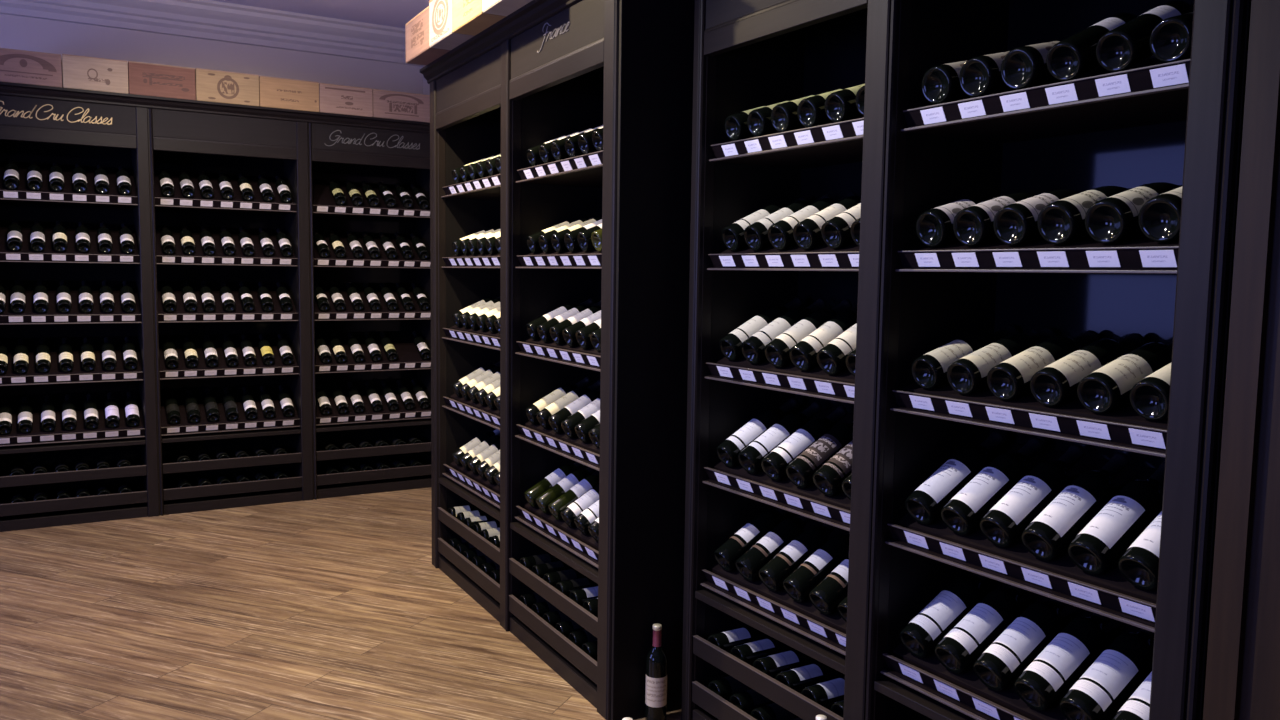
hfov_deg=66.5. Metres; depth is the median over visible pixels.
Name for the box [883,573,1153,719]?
display shelf
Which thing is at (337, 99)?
wooden crate
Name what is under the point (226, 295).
wine bottle
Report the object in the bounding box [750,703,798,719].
wine bottle
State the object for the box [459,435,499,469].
wine bottle
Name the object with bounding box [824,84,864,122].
wine bottle
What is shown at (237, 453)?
wine bottle
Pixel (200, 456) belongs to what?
wine bottle
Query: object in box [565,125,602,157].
wine bottle
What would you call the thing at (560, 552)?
shelf
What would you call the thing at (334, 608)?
floor
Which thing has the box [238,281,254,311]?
wine bottle
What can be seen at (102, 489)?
wine bottle
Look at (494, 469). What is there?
wine bottle
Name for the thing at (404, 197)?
wine bottle
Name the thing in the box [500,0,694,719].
wine cabinet
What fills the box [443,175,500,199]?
display shelf
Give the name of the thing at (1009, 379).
wine bottle
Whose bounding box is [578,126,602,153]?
wine bottle
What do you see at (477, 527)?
wine bottle
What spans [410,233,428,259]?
wine bottle
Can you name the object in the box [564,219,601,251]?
wine bottle
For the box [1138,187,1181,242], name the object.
wine bottle
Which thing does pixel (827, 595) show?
wine bottle
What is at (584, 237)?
wine bottle
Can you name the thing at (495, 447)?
wine bottle
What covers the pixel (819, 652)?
shelf
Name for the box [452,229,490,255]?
wine bottle
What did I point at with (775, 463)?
wine bottle
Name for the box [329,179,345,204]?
wine bottle
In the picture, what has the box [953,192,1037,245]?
wine bottle
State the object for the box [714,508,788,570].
wine bottle
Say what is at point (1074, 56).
wine bottle
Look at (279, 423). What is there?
display shelf
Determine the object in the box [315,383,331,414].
wine bottle
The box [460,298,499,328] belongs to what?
wine bottle
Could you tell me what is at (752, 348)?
wine bottle
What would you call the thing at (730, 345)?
wine bottle
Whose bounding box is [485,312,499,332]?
wine bottle
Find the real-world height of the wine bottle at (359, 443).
0.075 m
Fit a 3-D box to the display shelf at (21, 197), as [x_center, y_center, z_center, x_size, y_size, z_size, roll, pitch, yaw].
[-3.502,-1.066,5.856,0.836,0.250,0.380,-2,6,-31]
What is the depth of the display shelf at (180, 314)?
6.37 m
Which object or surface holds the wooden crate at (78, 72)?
on the wine cabinet at (46, 132)
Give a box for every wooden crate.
[0,48,61,86]
[61,54,128,93]
[128,61,195,99]
[195,68,258,105]
[259,76,318,111]
[319,83,372,116]
[372,89,429,122]
[405,6,450,65]
[429,0,473,49]
[452,0,505,35]
[482,0,531,15]
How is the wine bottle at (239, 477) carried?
on the wine cabinet at (173, 141)
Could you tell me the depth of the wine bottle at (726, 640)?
3.29 m
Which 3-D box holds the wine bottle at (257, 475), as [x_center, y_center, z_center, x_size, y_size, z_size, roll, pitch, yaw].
[-2.559,0.790,6.563,0.075,0.075,0.301,-2,6,-31]
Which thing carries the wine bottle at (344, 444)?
on the wine cabinet at (325, 152)
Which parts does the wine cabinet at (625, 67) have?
rail, rail, header rail, header panel, panel, panel, panel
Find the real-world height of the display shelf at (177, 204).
0.250 m
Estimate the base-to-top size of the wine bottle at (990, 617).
0.221 m
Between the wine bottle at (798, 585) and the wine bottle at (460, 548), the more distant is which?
the wine bottle at (460, 548)
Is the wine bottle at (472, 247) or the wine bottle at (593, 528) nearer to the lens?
the wine bottle at (593, 528)
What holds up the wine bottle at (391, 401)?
in the wine cabinet at (325, 152)
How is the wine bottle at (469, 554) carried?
on the wine cabinet at (465, 103)
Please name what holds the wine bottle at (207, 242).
in the wine cabinet at (173, 141)
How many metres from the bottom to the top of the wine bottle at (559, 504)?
0.201 m
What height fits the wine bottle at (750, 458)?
0.220 m
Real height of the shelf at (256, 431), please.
0.024 m
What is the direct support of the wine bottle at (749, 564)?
in the wine cabinet at (749, 54)
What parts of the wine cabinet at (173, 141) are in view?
panel, header panel, header rail, rail, rail, panel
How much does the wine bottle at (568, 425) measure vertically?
0.192 m
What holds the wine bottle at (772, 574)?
in the wine cabinet at (749, 54)
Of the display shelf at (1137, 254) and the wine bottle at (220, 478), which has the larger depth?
the wine bottle at (220, 478)
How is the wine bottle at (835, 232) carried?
in the wine cabinet at (749, 54)
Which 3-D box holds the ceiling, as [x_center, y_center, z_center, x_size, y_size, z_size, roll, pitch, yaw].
[-1.481,-1.928,1.572,5.820,0.100,9.930,-2,6,-31]
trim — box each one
[0,0,423,66]
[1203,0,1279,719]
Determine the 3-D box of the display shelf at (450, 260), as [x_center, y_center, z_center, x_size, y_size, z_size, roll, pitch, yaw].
[-0.617,-0.531,4.663,0.380,0.186,0.911,-2,6,-29]
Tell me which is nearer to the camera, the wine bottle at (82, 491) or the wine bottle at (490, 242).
the wine bottle at (490, 242)
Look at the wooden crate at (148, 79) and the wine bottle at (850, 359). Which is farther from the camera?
the wooden crate at (148, 79)
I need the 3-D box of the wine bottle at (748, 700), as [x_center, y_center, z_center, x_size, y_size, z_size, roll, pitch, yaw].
[0.439,1.125,3.263,0.301,0.075,0.076,-2,6,-31]
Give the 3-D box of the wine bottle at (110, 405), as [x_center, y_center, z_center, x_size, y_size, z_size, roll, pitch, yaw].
[-3.286,0.312,6.074,0.087,0.193,0.283,-2,6,-27]
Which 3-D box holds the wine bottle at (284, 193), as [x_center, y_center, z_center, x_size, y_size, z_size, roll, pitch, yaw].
[-2.378,-1.138,6.485,0.076,0.193,0.284,-2,6,-31]
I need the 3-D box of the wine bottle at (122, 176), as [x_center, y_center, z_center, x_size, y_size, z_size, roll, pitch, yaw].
[-3.176,-1.106,6.001,0.084,0.193,0.284,-2,6,-28]
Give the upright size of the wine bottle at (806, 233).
0.191 m
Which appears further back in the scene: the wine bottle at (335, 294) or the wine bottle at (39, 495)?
the wine bottle at (335, 294)
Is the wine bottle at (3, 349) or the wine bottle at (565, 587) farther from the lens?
the wine bottle at (3, 349)
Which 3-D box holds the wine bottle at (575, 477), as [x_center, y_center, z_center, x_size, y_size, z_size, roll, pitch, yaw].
[-0.292,0.529,4.067,0.295,0.201,0.078,-2,6,-29]
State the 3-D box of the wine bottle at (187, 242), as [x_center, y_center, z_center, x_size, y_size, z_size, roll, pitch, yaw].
[-2.884,-0.766,6.214,0.084,0.193,0.284,-2,6,-28]
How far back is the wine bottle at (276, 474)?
6.54 m
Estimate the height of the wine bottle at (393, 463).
0.075 m
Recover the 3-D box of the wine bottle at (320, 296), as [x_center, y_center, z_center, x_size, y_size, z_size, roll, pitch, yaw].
[-2.185,-0.434,6.670,0.084,0.193,0.284,-2,6,-28]
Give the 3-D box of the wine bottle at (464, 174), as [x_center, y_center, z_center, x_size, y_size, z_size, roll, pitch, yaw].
[-0.739,-0.949,4.803,0.302,0.162,0.078,-2,6,-29]
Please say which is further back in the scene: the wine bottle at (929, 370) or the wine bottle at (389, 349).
the wine bottle at (389, 349)
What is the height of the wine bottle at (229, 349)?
0.193 m
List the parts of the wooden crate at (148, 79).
lid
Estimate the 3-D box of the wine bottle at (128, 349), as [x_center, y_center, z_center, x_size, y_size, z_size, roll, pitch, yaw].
[-3.188,-0.042,6.097,0.085,0.193,0.284,-2,6,-27]
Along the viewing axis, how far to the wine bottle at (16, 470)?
5.75 m
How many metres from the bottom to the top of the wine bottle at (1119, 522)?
0.226 m
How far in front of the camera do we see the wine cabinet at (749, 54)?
3.22 m
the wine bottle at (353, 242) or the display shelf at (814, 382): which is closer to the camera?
the display shelf at (814, 382)
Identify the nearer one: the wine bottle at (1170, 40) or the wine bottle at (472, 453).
the wine bottle at (1170, 40)
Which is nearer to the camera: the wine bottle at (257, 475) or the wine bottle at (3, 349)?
the wine bottle at (3, 349)
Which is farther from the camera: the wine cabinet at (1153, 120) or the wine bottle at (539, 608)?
the wine bottle at (539, 608)
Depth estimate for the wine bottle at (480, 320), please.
4.59 m
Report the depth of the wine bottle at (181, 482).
6.22 m
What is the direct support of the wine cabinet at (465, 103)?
on the floor
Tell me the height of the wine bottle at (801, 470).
0.220 m
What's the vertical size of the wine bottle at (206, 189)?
0.193 m
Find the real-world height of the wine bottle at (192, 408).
0.193 m
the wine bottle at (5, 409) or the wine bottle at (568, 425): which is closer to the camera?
the wine bottle at (568, 425)
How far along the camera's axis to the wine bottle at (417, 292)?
6.96 m
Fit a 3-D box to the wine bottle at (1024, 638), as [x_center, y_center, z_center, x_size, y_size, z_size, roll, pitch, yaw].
[0.963,0.682,2.412,0.334,0.222,0.088,-2,6,-31]
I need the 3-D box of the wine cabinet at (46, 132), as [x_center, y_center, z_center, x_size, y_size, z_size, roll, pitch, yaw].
[-3.536,-0.272,5.897,0.947,2.499,0.440,-2,6,-31]
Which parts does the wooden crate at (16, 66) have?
lid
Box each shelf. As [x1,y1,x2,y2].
[0,161,137,207]
[0,220,139,262]
[0,280,140,323]
[0,336,142,384]
[0,390,144,444]
[0,437,145,453]
[154,170,295,214]
[155,225,296,264]
[157,281,297,321]
[159,333,298,378]
[160,384,299,434]
[162,427,300,442]
[312,180,429,219]
[313,231,429,267]
[314,282,430,319]
[314,331,430,372]
[315,378,430,424]
[316,418,430,431]
[438,477,499,520]
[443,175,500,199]
[443,253,499,268]
[444,325,499,348]
[444,394,499,427]
[444,434,499,505]
[510,522,597,583]
[517,338,600,368]
[517,378,599,467]
[517,465,598,563]
[518,151,602,187]
[518,249,601,268]
[695,589,844,673]
[703,512,849,651]
[705,404,853,527]
[707,307,856,400]
[709,241,858,271]
[711,116,863,168]
[874,677,975,719]
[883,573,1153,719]
[888,441,1162,627]
[893,382,1167,453]
[898,233,1178,274]
[904,61,1189,143]
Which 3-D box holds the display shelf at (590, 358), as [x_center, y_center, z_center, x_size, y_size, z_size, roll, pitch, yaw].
[-0.145,-0.100,3.835,0.380,0.207,0.859,-2,6,-29]
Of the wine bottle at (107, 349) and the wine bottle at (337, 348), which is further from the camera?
the wine bottle at (337, 348)
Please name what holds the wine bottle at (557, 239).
in the wine cabinet at (625, 67)
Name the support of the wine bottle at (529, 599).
on the wine cabinet at (625, 67)
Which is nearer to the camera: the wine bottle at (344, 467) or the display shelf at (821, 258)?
the display shelf at (821, 258)
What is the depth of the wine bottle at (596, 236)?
3.50 m
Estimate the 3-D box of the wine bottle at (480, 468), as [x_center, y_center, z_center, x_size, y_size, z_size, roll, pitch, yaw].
[-0.651,0.468,4.713,0.290,0.197,0.077,-2,6,-29]
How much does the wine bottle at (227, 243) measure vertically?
0.193 m
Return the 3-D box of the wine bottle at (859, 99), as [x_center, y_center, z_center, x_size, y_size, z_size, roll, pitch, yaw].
[0.745,-0.739,2.705,0.343,0.155,0.086,-2,6,-31]
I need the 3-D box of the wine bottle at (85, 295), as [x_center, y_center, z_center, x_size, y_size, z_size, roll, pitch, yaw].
[-3.378,-0.387,5.948,0.082,0.193,0.284,-2,6,-28]
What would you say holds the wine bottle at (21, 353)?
in the wine cabinet at (46, 132)
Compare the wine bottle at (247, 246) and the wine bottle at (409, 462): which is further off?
the wine bottle at (409, 462)
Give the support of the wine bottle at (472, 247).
in the wine cabinet at (465, 103)
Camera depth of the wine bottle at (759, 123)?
3.04 m
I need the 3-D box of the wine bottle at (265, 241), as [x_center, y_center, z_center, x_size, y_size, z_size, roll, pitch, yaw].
[-2.479,-0.782,6.460,0.082,0.193,0.284,-2,6,-28]
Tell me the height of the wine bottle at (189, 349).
0.193 m
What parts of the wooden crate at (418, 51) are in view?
lid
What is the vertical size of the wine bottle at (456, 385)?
0.189 m
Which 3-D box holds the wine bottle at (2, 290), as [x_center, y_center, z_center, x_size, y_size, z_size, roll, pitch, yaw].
[-3.759,-0.372,5.718,0.084,0.193,0.284,-2,6,-28]
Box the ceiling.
[212,0,429,27]
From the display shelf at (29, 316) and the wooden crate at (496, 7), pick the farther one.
the display shelf at (29, 316)
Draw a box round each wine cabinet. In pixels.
[0,95,147,531]
[135,107,301,516]
[295,122,430,500]
[430,45,500,621]
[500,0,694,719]
[681,0,867,719]
[843,0,1251,719]
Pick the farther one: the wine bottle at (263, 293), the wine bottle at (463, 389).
the wine bottle at (263, 293)
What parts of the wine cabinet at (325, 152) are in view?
panel, header panel, header rail, rail, rail, panel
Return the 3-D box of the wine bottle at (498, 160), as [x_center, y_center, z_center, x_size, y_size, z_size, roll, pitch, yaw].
[-0.504,-0.909,4.382,0.302,0.162,0.077,-2,6,-29]
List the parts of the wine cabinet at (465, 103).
header rail, header panel, rail, rail, panel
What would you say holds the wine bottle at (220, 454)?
on the wine cabinet at (173, 141)
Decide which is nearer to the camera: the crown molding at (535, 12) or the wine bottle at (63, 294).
the crown molding at (535, 12)
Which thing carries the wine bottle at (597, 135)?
in the wine cabinet at (625, 67)
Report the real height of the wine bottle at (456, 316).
0.171 m
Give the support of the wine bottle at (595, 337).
in the wine cabinet at (625, 67)
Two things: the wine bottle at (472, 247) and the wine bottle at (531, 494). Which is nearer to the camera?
the wine bottle at (531, 494)
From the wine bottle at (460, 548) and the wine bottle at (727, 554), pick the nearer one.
the wine bottle at (727, 554)
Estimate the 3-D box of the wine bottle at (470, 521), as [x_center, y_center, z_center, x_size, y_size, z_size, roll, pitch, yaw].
[-0.721,0.806,4.845,0.301,0.075,0.076,-2,6,-29]
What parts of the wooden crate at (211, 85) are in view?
lid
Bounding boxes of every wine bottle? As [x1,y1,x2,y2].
[0,280,5,312]
[0,339,7,374]
[0,397,11,433]
[4,159,18,189]
[7,219,21,250]
[10,280,25,312]
[10,465,24,475]
[11,492,25,502]
[14,339,28,373]
[18,396,32,432]
[27,161,41,190]
[30,220,44,251]
[32,464,46,473]
[33,280,48,312]
[33,490,47,500]
[36,338,50,372]
[41,395,55,431]
[49,162,63,191]
[52,221,67,251]
[55,462,68,471]
[56,280,71,312]
[56,488,70,498]
[58,338,73,371]
[62,394,76,430]
[72,163,86,192]
[75,222,90,252]
[75,460,88,470]
[76,486,89,496]
[78,280,93,312]
[80,337,95,370]
[83,393,98,428]
[94,165,108,193]
[95,459,109,468]
[96,484,110,494]
[97,222,112,252]
[99,280,114,312]
[101,337,116,370]
[104,392,119,427]
[116,166,131,194]
[116,457,130,466]
[117,483,131,492]
[119,223,134,253]
[120,281,135,312]
[122,337,137,369]
[124,392,139,426]
[159,168,174,196]
[160,225,175,254]
[161,281,176,311]
[163,336,178,368]
[165,390,180,423]
[176,453,190,461]
[176,478,191,487]
[178,170,194,197]
[179,225,195,254]
[181,281,197,311]
[183,335,198,367]
[185,389,200,422]
[195,451,210,460]
[196,476,211,485]
[198,171,213,198]
[199,226,215,254]
[200,281,215,311]
[203,335,218,366]
[204,388,219,421]
[214,450,229,458]
[215,474,230,483]
[217,172,233,199]
[219,226,235,255]
[219,281,235,311]
[222,335,238,366]
[223,387,238,420]
[233,449,248,457]
[234,473,249,481]
[237,173,253,200]
[238,227,254,255]
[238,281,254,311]
[240,334,256,365]
[241,387,257,419]
[252,447,267,455]
[252,471,268,480]
[257,174,273,201]
[257,282,273,311]
[258,228,274,255]
[258,334,274,364]
[259,386,275,417]
[271,446,287,454]
[271,469,287,478]
[275,176,291,202]
[276,228,292,256]
[276,282,292,310]
[277,334,293,364]
[278,385,294,416]
[313,230,329,257]
[314,282,329,310]
[315,333,331,362]
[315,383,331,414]
[321,442,338,450]
[322,465,338,473]
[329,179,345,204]
[329,230,345,257]
[329,282,345,310]
[330,333,346,362]
[332,383,348,413]
[338,441,355,448]
[338,463,355,472]
[345,180,362,205]
[346,231,363,257]
[346,282,363,310]
[347,332,364,361]
[347,382,364,412]
[355,440,372,447]
[355,462,372,470]
[361,181,378,206]
[362,232,379,258]
[363,282,380,310]
[364,332,381,361]
[365,381,382,411]
[370,438,388,446]
[371,461,388,469]
[378,182,395,207]
[379,232,396,258]
[380,282,397,310]
[380,332,397,360]
[381,380,398,410]
[387,437,405,444]
[387,459,406,467]
[395,183,412,207]
[395,232,412,258]
[396,283,413,309]
[397,380,414,409]
[403,436,421,443]
[403,458,421,466]
[410,184,428,208]
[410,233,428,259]
[411,283,429,309]
[411,379,429,408]
[412,331,430,359]
[448,505,480,517]
[449,537,468,548]
[451,429,499,465]
[452,157,487,183]
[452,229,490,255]
[452,297,499,326]
[452,362,499,396]
[456,543,476,554]
[457,510,488,522]
[459,155,495,181]
[459,367,499,399]
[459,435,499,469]
[460,228,500,254]
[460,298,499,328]
[463,549,484,561]
[464,515,497,529]
[467,229,500,254]
[467,301,499,329]
[467,371,499,402]
[467,440,499,473]
[468,154,500,179]
[472,555,493,568]
[473,521,499,534]
[475,378,499,405]
[476,155,499,177]
[476,231,500,254]
[476,306,499,331]
[476,450,499,478]
[480,528,499,541]
[481,562,499,575]
[484,386,499,409]
[484,460,499,483]
[485,155,500,175]
[485,234,500,254]
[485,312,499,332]
[490,535,499,548]
[490,569,499,583]
[494,318,499,333]
[494,395,499,410]
[494,472,499,486]
[495,156,500,173]
[495,237,500,252]
[519,554,560,570]
[519,592,546,609]
[524,462,583,506]
[525,377,590,424]
[526,134,569,165]
[526,217,593,253]
[526,298,593,339]
[531,561,573,578]
[532,601,558,617]
[536,380,599,428]
[536,467,596,513]
[537,301,600,342]
[539,130,584,163]
[539,219,587,252]
[543,569,586,586]
[543,610,571,627]
[548,391,599,433]
[548,475,598,519]
[549,306,600,344]
[551,126,597,160]
[551,218,601,252]
[555,577,597,596]
[555,620,583,637]
[561,397,599,437]
[561,484,598,527]
[562,310,600,346]
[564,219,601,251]
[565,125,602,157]
[568,629,597,648]
[569,586,597,606]
[574,500,598,534]
[575,410,599,442]
[576,319,600,348]
[577,224,601,251]
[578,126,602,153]
[582,640,597,660]
[583,598,597,617]
[588,518,598,541]
[589,424,599,447]
[590,328,600,351]
[591,228,601,251]
[592,128,602,150]
[645,623,666,719]
[707,626,771,652]
[708,676,750,700]
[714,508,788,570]
[716,397,798,466]
[719,297,802,360]
[722,196,807,250]
[725,101,783,140]
[729,689,774,714]
[730,638,793,665]
[735,515,811,581]
[738,402,821,473]
[741,298,826,363]
[744,195,831,250]
[747,96,806,136]
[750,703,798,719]
[753,650,818,678]
[758,523,835,591]
[761,406,846,480]
[764,299,851,367]
[768,192,857,249]
[771,91,829,131]
[775,662,843,693]
[783,532,849,602]
[786,422,852,487]
[789,310,856,370]
[793,196,860,249]
[797,84,861,127]
[801,677,844,708]
[809,556,848,614]
[813,440,852,495]
[816,323,856,374]
[816,715,826,719]
[821,203,860,248]
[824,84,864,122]
[830,700,843,717]
[837,595,847,622]
[842,473,851,499]
[845,348,855,375]
[850,218,859,245]
[855,86,864,115]
[900,573,989,657]
[905,431,1004,524]
[911,325,1017,388]
[916,195,996,246]
[922,60,972,104]
[934,585,1026,673]
[941,437,1042,534]
[947,328,1055,394]
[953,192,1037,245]
[959,51,1013,97]
[973,598,1066,690]
[980,444,1084,546]
[987,330,1098,399]
[993,189,1080,245]
[1001,40,1063,89]
[1014,613,1111,710]
[1021,452,1129,560]
[1030,333,1144,406]
[1037,184,1144,244]
[1046,9,1151,80]
[1060,628,1153,719]
[1068,461,1164,574]
[1077,342,1172,413]
[1085,182,1181,243]
[1096,0,1193,71]
[1112,672,1151,719]
[1118,511,1161,589]
[1129,363,1170,420]
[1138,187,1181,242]
[1149,12,1192,62]
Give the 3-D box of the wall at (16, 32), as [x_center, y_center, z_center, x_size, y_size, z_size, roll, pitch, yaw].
[-4.050,-0.662,5.905,5.820,3.260,0.100,-2,6,-31]
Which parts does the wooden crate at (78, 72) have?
lid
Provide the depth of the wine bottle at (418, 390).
7.03 m
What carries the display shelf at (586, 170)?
attached to the wine cabinet at (625, 67)
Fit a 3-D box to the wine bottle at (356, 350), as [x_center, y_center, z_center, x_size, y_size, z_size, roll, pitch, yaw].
[-1.994,-0.089,6.820,0.076,0.193,0.284,-2,6,-31]
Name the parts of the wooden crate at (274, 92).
lid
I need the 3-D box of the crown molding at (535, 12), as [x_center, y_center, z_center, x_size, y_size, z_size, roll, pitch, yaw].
[-0.405,-1.361,4.149,0.465,0.067,2.120,-2,6,-29]
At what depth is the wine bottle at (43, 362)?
5.79 m
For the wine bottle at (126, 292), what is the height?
0.193 m
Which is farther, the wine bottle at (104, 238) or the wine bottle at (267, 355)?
the wine bottle at (267, 355)
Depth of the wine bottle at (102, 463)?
5.97 m
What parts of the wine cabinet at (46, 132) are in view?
header panel, header rail, rail, rail, panel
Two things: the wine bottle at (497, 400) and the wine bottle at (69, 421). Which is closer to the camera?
the wine bottle at (497, 400)
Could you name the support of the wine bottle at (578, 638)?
on the wine cabinet at (625, 67)
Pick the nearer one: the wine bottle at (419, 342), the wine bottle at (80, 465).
the wine bottle at (80, 465)
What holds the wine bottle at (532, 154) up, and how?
in the wine cabinet at (625, 67)
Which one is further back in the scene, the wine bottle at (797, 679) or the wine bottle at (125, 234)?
the wine bottle at (125, 234)
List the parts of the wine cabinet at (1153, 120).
panel, panel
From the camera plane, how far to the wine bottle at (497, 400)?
4.41 m
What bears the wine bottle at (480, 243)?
in the wine cabinet at (465, 103)
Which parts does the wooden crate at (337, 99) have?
lid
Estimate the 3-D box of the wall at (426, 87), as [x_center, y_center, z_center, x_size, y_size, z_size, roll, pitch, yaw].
[0.941,-0.350,3.198,0.100,3.260,9.730,-2,6,-31]
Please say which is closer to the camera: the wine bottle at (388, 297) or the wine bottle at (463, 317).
the wine bottle at (463, 317)
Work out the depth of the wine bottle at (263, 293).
6.41 m
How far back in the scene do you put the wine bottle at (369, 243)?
6.74 m
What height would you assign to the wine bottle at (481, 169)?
0.162 m
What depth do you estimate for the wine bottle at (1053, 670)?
2.26 m
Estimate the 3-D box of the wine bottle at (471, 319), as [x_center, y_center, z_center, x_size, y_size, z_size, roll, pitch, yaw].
[-0.695,-0.232,4.759,0.300,0.171,0.077,-2,6,-29]
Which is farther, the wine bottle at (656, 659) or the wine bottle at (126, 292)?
the wine bottle at (126, 292)
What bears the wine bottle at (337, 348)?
in the wine cabinet at (325, 152)
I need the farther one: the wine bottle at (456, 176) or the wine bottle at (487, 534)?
the wine bottle at (456, 176)
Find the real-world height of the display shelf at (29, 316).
0.250 m
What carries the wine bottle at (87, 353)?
in the wine cabinet at (46, 132)
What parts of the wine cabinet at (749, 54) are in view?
rail, header panel, panel, rail, header rail, panel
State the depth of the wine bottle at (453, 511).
4.99 m
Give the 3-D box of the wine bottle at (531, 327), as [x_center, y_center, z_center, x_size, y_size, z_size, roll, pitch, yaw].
[-0.333,-0.173,4.119,0.306,0.175,0.079,-2,6,-29]
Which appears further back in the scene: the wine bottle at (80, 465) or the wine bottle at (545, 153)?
the wine bottle at (80, 465)
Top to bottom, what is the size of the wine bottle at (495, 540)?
0.075 m
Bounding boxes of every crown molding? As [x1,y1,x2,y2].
[0,82,429,133]
[420,0,580,83]
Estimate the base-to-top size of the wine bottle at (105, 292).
0.193 m
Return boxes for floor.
[0,487,680,719]
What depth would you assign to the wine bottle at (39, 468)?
5.80 m
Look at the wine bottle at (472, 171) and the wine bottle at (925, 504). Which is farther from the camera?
the wine bottle at (472, 171)
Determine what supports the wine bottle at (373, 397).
in the wine cabinet at (325, 152)
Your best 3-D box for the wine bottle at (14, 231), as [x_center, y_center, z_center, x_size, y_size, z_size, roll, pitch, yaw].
[-3.674,-0.736,5.738,0.083,0.193,0.284,-2,6,-28]
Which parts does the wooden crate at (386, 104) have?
lid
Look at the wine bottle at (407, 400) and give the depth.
6.97 m
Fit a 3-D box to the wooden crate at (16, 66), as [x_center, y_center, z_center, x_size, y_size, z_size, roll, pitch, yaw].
[-3.546,-1.663,5.616,0.371,0.187,0.261,-2,6,-31]
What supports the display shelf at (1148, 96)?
attached to the wine cabinet at (1153, 120)
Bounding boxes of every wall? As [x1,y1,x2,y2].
[0,14,422,93]
[423,65,429,94]
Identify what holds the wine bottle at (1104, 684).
in the wine cabinet at (1153, 120)
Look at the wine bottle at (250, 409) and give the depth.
6.42 m
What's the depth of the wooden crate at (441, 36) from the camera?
4.33 m
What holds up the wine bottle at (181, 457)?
on the wine cabinet at (173, 141)
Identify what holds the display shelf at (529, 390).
attached to the wine cabinet at (625, 67)
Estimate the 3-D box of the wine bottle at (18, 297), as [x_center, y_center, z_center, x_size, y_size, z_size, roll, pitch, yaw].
[-3.676,-0.377,5.771,0.084,0.193,0.284,-2,6,-28]
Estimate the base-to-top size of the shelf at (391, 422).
0.024 m
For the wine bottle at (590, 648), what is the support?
on the wine cabinet at (625, 67)
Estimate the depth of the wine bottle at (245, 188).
6.29 m
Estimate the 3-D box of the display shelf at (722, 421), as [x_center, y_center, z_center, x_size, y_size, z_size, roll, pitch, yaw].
[0.572,0.312,3.067,0.380,0.250,0.736,-2,6,-31]
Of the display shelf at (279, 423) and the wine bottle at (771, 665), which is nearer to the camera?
the wine bottle at (771, 665)
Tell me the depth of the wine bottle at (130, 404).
6.06 m
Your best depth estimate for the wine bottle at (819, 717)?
2.70 m
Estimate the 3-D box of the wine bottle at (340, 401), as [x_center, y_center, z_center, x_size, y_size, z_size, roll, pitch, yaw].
[-2.094,0.266,6.793,0.084,0.193,0.284,-2,6,-28]
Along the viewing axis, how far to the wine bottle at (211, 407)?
6.30 m
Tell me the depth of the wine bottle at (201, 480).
6.29 m
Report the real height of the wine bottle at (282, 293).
0.193 m
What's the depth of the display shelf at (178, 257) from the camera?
6.35 m
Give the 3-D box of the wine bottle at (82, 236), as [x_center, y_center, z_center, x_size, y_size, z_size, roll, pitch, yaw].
[-3.378,-0.746,5.915,0.082,0.193,0.284,-2,6,-28]

